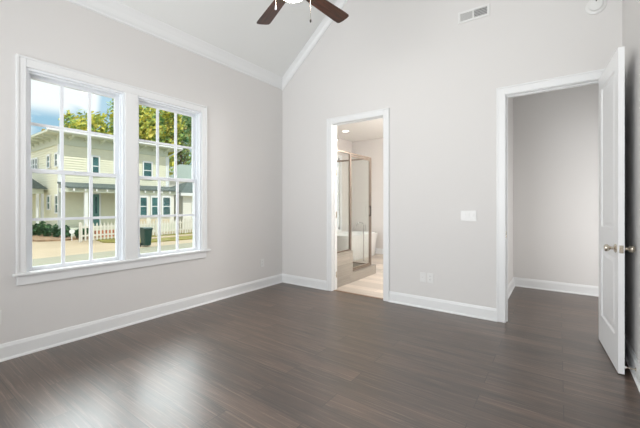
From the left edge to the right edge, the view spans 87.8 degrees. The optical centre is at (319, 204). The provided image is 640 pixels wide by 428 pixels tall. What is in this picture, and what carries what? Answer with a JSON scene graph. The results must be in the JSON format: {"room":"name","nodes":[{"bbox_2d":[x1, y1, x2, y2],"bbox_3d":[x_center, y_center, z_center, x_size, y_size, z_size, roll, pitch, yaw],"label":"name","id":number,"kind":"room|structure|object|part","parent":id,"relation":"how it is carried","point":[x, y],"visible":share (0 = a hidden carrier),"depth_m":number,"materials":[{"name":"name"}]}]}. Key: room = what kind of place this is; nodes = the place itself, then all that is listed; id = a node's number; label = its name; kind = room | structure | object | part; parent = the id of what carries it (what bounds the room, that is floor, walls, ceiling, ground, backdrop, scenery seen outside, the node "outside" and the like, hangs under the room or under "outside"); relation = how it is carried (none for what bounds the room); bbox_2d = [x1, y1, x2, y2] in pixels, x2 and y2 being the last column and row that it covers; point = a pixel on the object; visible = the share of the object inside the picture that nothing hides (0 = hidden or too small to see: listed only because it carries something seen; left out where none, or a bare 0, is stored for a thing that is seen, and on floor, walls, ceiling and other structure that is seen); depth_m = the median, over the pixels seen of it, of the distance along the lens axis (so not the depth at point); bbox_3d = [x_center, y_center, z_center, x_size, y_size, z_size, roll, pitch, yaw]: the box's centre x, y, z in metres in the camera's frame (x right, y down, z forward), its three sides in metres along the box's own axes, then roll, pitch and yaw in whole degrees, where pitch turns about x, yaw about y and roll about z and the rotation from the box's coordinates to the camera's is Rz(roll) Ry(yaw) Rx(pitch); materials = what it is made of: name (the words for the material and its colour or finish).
{"room":"empty bedroom","nodes":[
{"label":"empty bedroom","id":0,"kind":"room"},
{"bbox_2d":[0,0,281,343],"bbox_3d":[-2.225,-0.298,3.272,0.160,3.310,5.560,0,0,36],"label":"wall","id":1,"kind":"structure","parent":0,"point":[244,112],"depth_m":3.66,"materials":[{"name":"white paint"}]},
{"bbox_2d":[26,67,124,271],"bbox_3d":[-2.305,-0.278,3.156,0.155,1.750,0.784,0,0,36],"label":"window","id":2,"kind":"structure","parent":1,"relation":"in","point":[118,96],"depth_m":3.18,"materials":[{"name":"white plastic"}]},
{"bbox_3d":[-2.330,-0.705,3.174,0.033,0.860,0.748,0,0,36],"label":"sash","id":3,"kind":"part","parent":2,"relation":"part of","materials":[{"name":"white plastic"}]},
{"bbox_3d":[-2.300,0.132,3.153,0.033,0.886,0.748,0,0,36],"label":"sash","id":4,"kind":"part","parent":2,"relation":"part of","materials":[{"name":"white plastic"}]},
{"bbox_2d":[12,54,210,285],"bbox_3d":[-1.974,-0.282,3.493,0.090,1.909,1.890,0,0,36],"label":"trim","id":5,"kind":"structure","parent":1,"relation":"attached to","point":[131,261],"depth_m":3.36,"materials":[{"name":"white paint"}]},
{"bbox_2d":[0,274,282,361],"bbox_3d":[-2.144,1.190,3.225,0.026,0.135,5.300,0,0,36],"label":"baseboard","id":6,"kind":"structure","parent":1,"relation":"attached to","point":[25,346],"depth_m":3.36,"materials":[{"name":"white paint"}]},
{"bbox_2d":[138,96,200,257],"bbox_3d":[-1.777,-0.278,3.892,0.155,1.750,0.779,0,0,36],"label":"window","id":7,"kind":"structure","parent":1,"relation":"in","point":[195,116],"depth_m":3.99,"materials":[{"name":"white plastic"}]},
{"bbox_3d":[-1.802,-0.705,3.910,0.033,0.860,0.743,0,0,36],"label":"sash","id":8,"kind":"part","parent":7,"relation":"part of","materials":[{"name":"white plastic"}]},
{"bbox_3d":[-1.772,0.132,3.888,0.033,0.886,0.743,0,0,36],"label":"sash","id":9,"kind":"part","parent":7,"relation":"part of","materials":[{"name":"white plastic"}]},
{"bbox_2d":[66,0,281,89],"bbox_3d":[-2.124,-1.935,3.211,0.076,0.164,5.300,0,0,36],"label":"trim","id":10,"kind":"structure","parent":1,"relation":"attached to","point":[115,10],"depth_m":3.83,"materials":[{"name":"white paint"}]},
{"bbox_2d":[260,259,263,266],"bbox_3d":[-0.871,0.885,5.013,0.009,0.116,0.072,0,0,36],"label":"wall outlet","id":11,"kind":"object","parent":1,"relation":"attached to","point":[261,260],"visible":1,"depth_m":5.00,"materials":[{"name":"white plastic"}]},
{"bbox_2d":[116,0,336,76],"bbox_3d":[-0.503,-2.797,2.035,4.400,1.954,5.560,0,0,36],"label":"ceiling","id":12,"kind":"structure","parent":0,"point":[231,26],"depth_m":4.26,"materials":[{"name":"white paint"}]},
{"bbox_2d":[257,0,348,24],"bbox_3d":[-0.187,-2.519,2.687,1.313,2.122,1.294,0,0,36],"label":"ceiling fan","id":13,"kind":"object","parent":12,"relation":"hanging from","point":[336,14],"visible":1,"depth_m":3.02,"materials":[{"name":"brown wood"}]},
{"bbox_3d":[-0.443,-1.763,3.050,0.140,0.006,0.482,-13,6,-30],"label":"blade","id":14,"kind":"part","parent":13,"relation":"part of","materials":[{"name":"brown wood"}]},
{"bbox_3d":[-0.221,-1.690,2.669,0.220,0.067,0.220,0,0,36],"label":"glass globe","id":15,"kind":"part","parent":13,"relation":"part of","materials":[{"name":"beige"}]},
{"bbox_3d":[0.073,-1.763,2.998,0.140,0.006,0.482,-15,-10,41],"label":"blade","id":16,"kind":"part","parent":13,"relation":"part of","materials":[{"name":"brown wood"}]},
{"bbox_2d":[0,254,639,427],"bbox_3d":[0.674,1.307,3.528,6.150,0.100,9.120,0,0,36],"label":"floor","id":17,"kind":"structure","parent":0,"point":[281,355],"depth_m":2.52,"materials":[{"name":"brown wood"}]},
{"bbox_2d":[337,250,375,287],"bbox_3d":[0.120,1.002,5.859,1.230,0.510,1.380,0,0,36],"label":"kerb","id":18,"kind":"object","parent":17,"relation":"on","point":[345,273],"visible":0.67,"depth_m":5.27,"materials":[{"name":"beige tile"}]},
{"bbox_2d":[337,149,370,270],"bbox_3d":[0.134,0.127,5.791,1.134,1.940,1.275,0,0,36],"label":"shower enclosure","id":19,"kind":"object","parent":18,"relation":"on","point":[350,160],"visible":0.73,"depth_m":5.54,"materials":[{"name":"silver metal"}]},
{"bbox_3d":[0.695,0.137,5.700,0.020,1.880,0.692,0,0,36],"label":"door","id":20,"kind":"part","parent":19,"relation":"part of","materials":[{"name":"clear glass"}]},
{"bbox_2d":[337,231,377,260],"bbox_3d":[0.767,0.975,8.004,0.860,0.565,1.460,0,0,36],"label":"bathtub","id":21,"kind":"object","parent":17,"relation":"on","point":[357,236],"visible":0.54,"depth_m":7.56,"materials":[{"name":"white ceramic"}]},
{"bbox_2d":[333,290,382,298],"bbox_3d":[0.535,1.254,4.629,0.810,0.006,0.045,0,0,36],"label":"door threshold","id":22,"kind":"object","parent":17,"relation":"on","point":[333,290],"visible":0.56,"depth_m":4.61,"materials":[{"name":"beige wood"}]},
{"bbox_2d":[356,222,365,260],"bbox_3d":[0.916,0.826,7.428,0.228,0.862,0.138,0,0,7],"label":"tub faucet","id":23,"kind":"object","parent":17,"relation":"on","point":[358,222],"visible":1,"depth_m":7.38,"materials":[{"name":"silver metal"}]},
{"bbox_2d":[337,138,351,231],"bbox_3d":[0.049,-0.158,7.270,0.810,3.030,3.830,0,0,36],"label":"wall","id":24,"kind":"structure","parent":0,"point":[342,144],"depth_m":8.61,"materials":[{"name":"white paint"}]},
{"bbox_2d":[337,155,341,231],"bbox_3d":[0.216,-0.263,8.068,0.110,1.960,1.080,0,0,36],"label":"window","id":25,"kind":"structure","parent":24,"relation":"in","point":[338,156],"depth_m":8.42,"materials":[{"name":"white plastic"}]},
{"bbox_3d":[0.192,-0.263,8.085,0.050,1.800,0.920,0,0,36],"label":"frame","id":26,"kind":"part","parent":25,"relation":"part of","materials":[{"name":"white plastic"}]},
{"bbox_2d":[337,119,382,141],"bbox_3d":[1.351,-1.723,6.409,3.930,0.100,3.710,0,0,36],"label":"ceiling","id":27,"kind":"structure","parent":0,"point":[373,129],"depth_m":7.64,"materials":[{"name":"white paint"}]},
{"bbox_2d":[352,138,382,248],"bbox_3d":[2.445,-0.158,7.846,3.830,3.030,0.100,0,0,36],"label":"wall","id":28,"kind":"structure","parent":0,"point":[373,148],"depth_m":8.64,"materials":[{"name":"white paint"}]},
{"bbox_2d":[375,248,382,253],"bbox_3d":[2.384,1.190,7.812,3.770,0.135,0.026,0,0,36],"label":"baseboard","id":29,"kind":"structure","parent":28,"relation":"attached to","point":[378,250],"depth_m":8.45,"materials":[{"name":"white paint"}]},
{"bbox_2d":[282,0,621,307],"bbox_3d":[1.091,-1.199,4.238,4.100,4.912,0.120,0,0,36],"label":"wall","id":30,"kind":"structure","parent":0,"point":[438,77],"depth_m":4.00,"materials":[{"name":"white paint"}]},
{"bbox_2d":[282,274,326,290],"bbox_3d":[-0.257,1.190,5.117,0.885,0.135,0.026,0,0,36],"label":"baseboard","id":31,"kind":"structure","parent":30,"relation":"attached to","point":[290,279],"depth_m":5.09,"materials":[{"name":"white paint"}]},
{"bbox_2d":[282,0,347,90],"bbox_3d":[1.032,-2.746,4.155,4.100,1.816,0.085,0,0,36],"label":"trim","id":32,"kind":"structure","parent":30,"relation":"attached to","point":[325,23],"depth_m":5.01,"materials":[{"name":"white paint"}]},
{"bbox_2d":[327,108,388,301],"bbox_3d":[0.537,0.006,4.633,0.974,2.502,0.162,0,0,36],"label":"trim","id":33,"kind":"structure","parent":30,"relation":"attached to","point":[332,123],"depth_m":4.81,"materials":[{"name":"white paint"}]},
{"bbox_2d":[420,272,425,281],"bbox_3d":[1.251,0.887,4.044,0.072,0.116,0.009,0,0,36],"label":"wall jack","id":34,"kind":"object","parent":30,"relation":"attached to","point":[422,275],"visible":1,"depth_m":4.04,"materials":[{"name":"white plastic"}]},
{"bbox_2d":[427,273,432,282],"bbox_3d":[1.324,0.887,3.992,0.072,0.116,0.009,0,0,36],"label":"wall outlet","id":35,"kind":"object","parent":30,"relation":"attached to","point":[429,275],"visible":1,"depth_m":3.99,"materials":[{"name":"white plastic"}]},
{"bbox_2d":[389,291,496,321],"bbox_3d":[1.395,1.190,3.930,1.244,0.135,0.026,0,0,36],"label":"baseboard","id":36,"kind":"structure","parent":30,"relation":"attached to","point":[475,311],"depth_m":3.88,"materials":[{"name":"white paint"}]},
{"bbox_2d":[461,211,475,220],"bbox_3d":[1.670,0.129,3.741,0.163,0.116,0.012,0,0,36],"label":"light switch","id":37,"kind":"object","parent":30,"relation":"attached to","point":[465,215],"visible":1,"depth_m":3.74,"materials":[{"name":"white plastic"}]},
{"bbox_2d":[458,3,489,23],"bbox_3d":[1.713,-2.123,3.711,0.325,0.130,0.012,0,0,36],"label":"air vent","id":38,"kind":"object","parent":30,"relation":"in","point":[481,11],"visible":1,"depth_m":3.71,"materials":[{"name":"grey metal"}]},
{"bbox_2d":[496,69,604,322],"bbox_3d":[2.321,0.006,3.352,0.945,2.502,0.162,0,0,36],"label":"trim","id":39,"kind":"structure","parent":30,"relation":"attached to","point":[590,77],"depth_m":3.53,"materials":[{"name":"white paint"}]},
{"bbox_2d":[585,0,605,14],"bbox_3d":[2.558,-1.848,3.084,0.152,0.152,0.044,0,0,36],"label":"smoke detector","id":40,"kind":"object","parent":30,"relation":"attached to","point":[593,7],"visible":1,"depth_m":3.08,"materials":[{"name":"white plastic"}]},
{"bbox_2d":[508,97,512,284],"bbox_3d":[2.424,-0.268,4.444,0.105,3.050,1.770,0,0,36],"label":"wall","id":41,"kind":"structure","parent":0,"point":[510,100],"depth_m":4.84,"materials":[{"name":"white paint"}]},
{"bbox_2d":[508,277,514,298],"bbox_3d":[2.483,1.190,4.413,0.026,0.135,1.752,0,0,36],"label":"baseboard","id":42,"kind":"structure","parent":41,"relation":"attached to","point":[511,285],"depth_m":4.75,"materials":[{"name":"white paint"}]},
{"bbox_2d":[513,83,598,285],"bbox_3d":[3.856,-0.268,4.573,2.200,3.050,0.110,0,0,36],"label":"wall","id":43,"kind":"structure","parent":0,"point":[556,132],"depth_m":4.82,"materials":[{"name":"white paint"}]},
{"bbox_2d":[514,277,598,296],"bbox_3d":[3.802,1.190,4.528,2.035,0.135,0.026,0,0,36],"label":"baseboard","id":44,"kind":"structure","parent":43,"relation":"attached to","point":[589,290],"depth_m":4.79,"materials":[{"name":"white paint"}]},
{"bbox_2d":[622,0,639,362],"bbox_3d":[1.226,-0.298,0.792,0.140,3.310,5.560,0,0,36],"label":"wall","id":45,"kind":"structure","parent":0,"point":[630,9],"depth_m":2.58,"materials":[{"name":"white paint"}]},
{"bbox_2d":[599,46,635,374],"bbox_3d":[2.410,0.045,2.762,0.178,2.408,0.754,0,0,31],"label":"door","id":46,"kind":"structure","parent":45,"relation":"in","point":[612,248],"depth_m":2.61,"materials":[{"name":"white paint"}]},
{"bbox_3d":[2.411,-0.418,2.762,0.036,1.231,0.505,0,0,31],"label":"raised panel","id":47,"kind":"part","parent":46,"relation":"part of","materials":[{"name":"white paint"}]},
{"bbox_3d":[2.411,0.698,2.762,0.036,0.602,0.505,0,0,31],"label":"raised panel","id":48,"kind":"part","parent":46,"relation":"part of","materials":[{"name":"white paint"}]},
{"bbox_3d":[2.207,0.332,2.532,0.071,0.064,0.064,0,0,31],"label":"knob","id":49,"kind":"part","parent":46,"relation":"part of","materials":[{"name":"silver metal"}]},
{"bbox_3d":[2.299,0.332,2.476,0.071,0.064,0.064,0,0,31],"label":"knob","id":50,"kind":"part","parent":46,"relation":"part of","materials":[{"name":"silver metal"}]},
{"bbox_2d":[625,335,639,391],"bbox_3d":[1.165,1.190,0.849,0.026,0.135,5.300,0,0,36],"label":"baseboard","id":51,"kind":"structure","parent":45,"relation":"attached to","point":[631,359],"depth_m":2.50,"materials":[{"name":"white paint"}]},
{"label":"outside","id":52,"kind":"structure","parent":0,"visible":0},
{"bbox_2d":[32,229,192,258],"bbox_3d":[-25.898,2.307,48.172,89.000,0.200,120.000,0,0,36],"label":"ground","id":53,"kind":"structure","parent":52,"point":[49,248],"depth_m":17.39,"materials":[{"name":"beige concrete"}]},
{"bbox_2d":[32,179,47,224],"bbox_3d":[-22.336,-0.148,24.161,5.200,4.710,2.750,0,0,36],"label":"entrance porch","id":54,"kind":"object","parent":53,"relation":"on","point":[37,188],"visible":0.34,"depth_m":23.49,"materials":[{"name":"grey"}]},
{"bbox_2d":[32,234,99,241],"bbox_3d":[-23.469,2.157,25.497,19.400,0.100,4.800,0,0,36],"label":"planting bed","id":55,"kind":"object","parent":53,"relation":"on","point":[35,238],"visible":0.35,"depth_m":20.49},
{"bbox_2d":[33,221,45,235],"bbox_3d":[-18.842,1.642,22.418,0.733,1.141,0.676,0,0,19],"label":"shrub","id":56,"kind":"object","parent":55,"relation":"on","point":[38,228],"visible":0.92,"depth_m":22.30,"materials":[{"name":"green plant"}]},
{"bbox_2d":[42,224,52,235],"bbox_3d":[-17.879,1.721,21.960,0.728,0.995,0.692,0,0,36],"label":"shrub","id":57,"kind":"object","parent":55,"relation":"on","point":[47,229],"visible":0.95,"depth_m":21.80,"materials":[{"name":"green plant"}]},
{"bbox_2d":[51,224,60,236],"bbox_3d":[-16.925,1.722,21.388,0.623,0.976,0.637,0,0,-28],"label":"shrub","id":58,"kind":"object","parent":55,"relation":"on","point":[55,229],"visible":0.76,"depth_m":21.31,"materials":[{"name":"green plant"}]},
{"bbox_2d":[58,225,70,237],"bbox_3d":[-16.146,1.723,20.992,0.700,0.869,0.729,0,0,36],"label":"shrub","id":59,"kind":"object","parent":55,"relation":"on","point":[67,228],"visible":0.7,"depth_m":20.94,"materials":[{"name":"green plant"}]},
{"bbox_2d":[74,228,83,237],"bbox_3d":[-15.098,1.816,20.794,0.621,0.751,0.530,0,0,36],"label":"shrub","id":60,"kind":"object","parent":55,"relation":"on","point":[76,233],"visible":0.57,"depth_m":20.65,"materials":[{"name":"green plant"}]},
{"bbox_2d":[59,110,86,128],"bbox_3d":[-34.986,-5.734,47.794,5.777,15.882,7.573,0,0,-7],"label":"tree","id":61,"kind":"object","parent":53,"relation":"on","point":[68,115],"visible":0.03,"depth_m":47.55,"materials":[{"name":"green plant"}]},
{"bbox_2d":[82,228,88,238],"bbox_3d":[-14.578,1.760,20.719,0.538,0.794,0.619,0,0,-6],"label":"shrub","id":62,"kind":"object","parent":53,"relation":"on","point":[87,229],"visible":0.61,"depth_m":20.66,"materials":[{"name":"green plant"}]},
{"bbox_2d":[70,106,113,137],"bbox_3d":[-23.700,-4.575,35.865,6.398,13.563,5.386,0,0,2],"label":"tree","id":63,"kind":"object","parent":53,"relation":"on","point":[96,122],"visible":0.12,"depth_m":35.16,"materials":[{"name":"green plant"}]},
{"bbox_2d":[31,128,182,236],"bbox_3d":[-18.070,-1.768,27.615,11.700,7.950,9.539,0,0,36],"label":"house","id":64,"kind":"structure","parent":53,"relation":"on","point":[45,144],"depth_m":24.38,"materials":[{"name":"beige"}]},
{"bbox_3d":[-16.478,-2.792,24.393,0.085,1.313,0.382,0,0,36],"label":"pane","id":65,"kind":"part","parent":64,"relation":"part of","materials":[{"name":"teal glass"}]},
{"bbox_3d":[-16.457,0.432,24.419,0.050,2.350,0.422,0,0,36],"label":"door","id":66,"kind":"part","parent":64,"relation":"part of","materials":[{"name":"teal wood"}]},
{"bbox_3d":[-16.428,0.057,24.398,0.020,1.200,0.122,0,0,36],"label":"pane","id":67,"kind":"part","parent":64,"relation":"part of","materials":[{"name":"teal glass"}]},
{"bbox_3d":[-16.444,0.382,24.410,0.080,2.450,0.622,0,0,36],"label":"door frame","id":68,"kind":"part","parent":64,"relation":"part of","materials":[{"name":"white"}]},
{"bbox_3d":[-18.833,-4.798,28.139,9.850,0.150,9.400,0,0,36],"label":"cornice","id":69,"kind":"part","parent":64,"relation":"part of","materials":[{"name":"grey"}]},
{"bbox_3d":[-13.574,0.157,25.523,0.085,1.349,0.484,0,0,36],"label":"pane","id":70,"kind":"part","parent":64,"relation":"part of","materials":[{"name":"teal glass"}]},
{"bbox_3d":[-14.267,-2.787,27.472,0.085,1.269,0.633,0,0,36],"label":"pane","id":71,"kind":"part","parent":64,"relation":"part of","materials":[{"name":"teal glass"}]},
{"bbox_3d":[-13.057,0.161,26.243,0.085,1.387,0.480,0,0,36],"label":"pane","id":72,"kind":"part","parent":64,"relation":"part of","materials":[{"name":"teal glass"}]},
{"bbox_3d":[-12.499,0.166,27.018,0.085,1.426,0.576,0,0,36],"label":"pane","id":73,"kind":"part","parent":64,"relation":"part of","materials":[{"name":"teal glass"}]},
{"bbox_2d":[32,242,192,265],"bbox_3d":[3.748,2.201,26.880,9.000,0.012,120.000,0,0,36],"label":"street","id":74,"kind":"structure","parent":53,"relation":"on","point":[78,257],"depth_m":14.26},
{"bbox_2d":[106,98,145,129],"bbox_3d":[-25.149,-6.380,42.851,6.228,17.175,7.103,0,0,18],"label":"tree","id":75,"kind":"object","parent":53,"relation":"on","point":[112,98],"visible":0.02,"depth_m":43.03,"materials":[{"name":"green plant"}]},
{"bbox_2d":[97,232,192,242],"bbox_3d":[-1.849,2.182,33.486,4.400,0.050,35.800,0,0,36],"label":"lawn strip","id":76,"kind":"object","parent":53,"relation":"on","point":[105,240],"visible":0.3,"depth_m":20.82,"materials":[{"name":"green plant"}]},
{"bbox_2d":[79,218,192,241],"bbox_3d":[-10.011,1.632,24.783,0.155,1.150,13.540,0,0,36],"label":"picket fence","id":77,"kind":"object","parent":76,"relation":"on","point":[190,221],"visible":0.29,"depth_m":22.41,"materials":[{"name":"white paint"}]},
{"bbox_3d":[-13.954,1.632,19.341,0.100,1.150,0.100,0,0,36],"label":"post","id":78,"kind":"part","parent":77,"relation":"part of","materials":[{"name":"white paint"}]},
{"bbox_3d":[-9.984,1.342,24.769,0.045,0.090,13.450,0,0,36],"label":"rail","id":79,"kind":"part","parent":77,"relation":"part of","materials":[{"name":"white paint"}]},
{"bbox_3d":[-9.984,1.842,24.769,0.045,0.090,13.450,0,0,36],"label":"rail","id":80,"kind":"part","parent":77,"relation":"part of","materials":[{"name":"white paint"}]},
{"bbox_2d":[140,234,192,239],"bbox_3d":[-1.657,2.144,33.840,0.900,0.025,35.000,0,0,36],"label":"sidewalk","id":81,"kind":"structure","parent":76,"relation":"on","point":[183,234],"depth_m":22.02,"materials":[{"name":"beige concrete"}]},
{"bbox_2d":[140,227,152,246],"bbox_3d":[-9.127,1.702,17.415,0.639,1.007,0.470,0,0,36],"label":"wheelie bin","id":82,"kind":"object","parent":53,"relation":"on","point":[145,232],"visible":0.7,"depth_m":17.26,"materials":[{"name":"teal plastic"}]},
{"bbox_2d":[139,105,184,174],"bbox_3d":[-17.571,-5.070,36.216,5.679,14.554,5.276,0,0,36],"label":"tree","id":83,"kind":"object","parent":53,"relation":"on","point":[147,118],"visible":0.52,"depth_m":34.87,"materials":[{"name":"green plant"}]},
{"bbox_2d":[167,115,190,166],"bbox_3d":[-21.584,-8.445,50.376,6.402,21.304,6.354,0,0,-16],"label":"tree","id":84,"kind":"object","parent":53,"relation":"on","point":[184,156],"visible":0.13,"depth_m":49.75,"materials":[{"name":"green plant"}]},
{"bbox_2d":[169,164,190,186],"bbox_3d":[-16.813,-1.418,43.000,6.000,7.250,10.000,0,0,36],"label":"house","id":85,"kind":"structure","parent":53,"relation":"on","point":[183,171],"depth_m":40.01,"materials":[{"name":"white"}]},
{"bbox_2d":[171,182,192,228],"bbox_3d":[-12.307,0.007,33.000,5.800,4.400,6.800,0,0,36],"label":"house","id":86,"kind":"structure","parent":53,"relation":"on","point":[186,194],"depth_m":29.48,"materials":[{"name":"white"}]}
]}

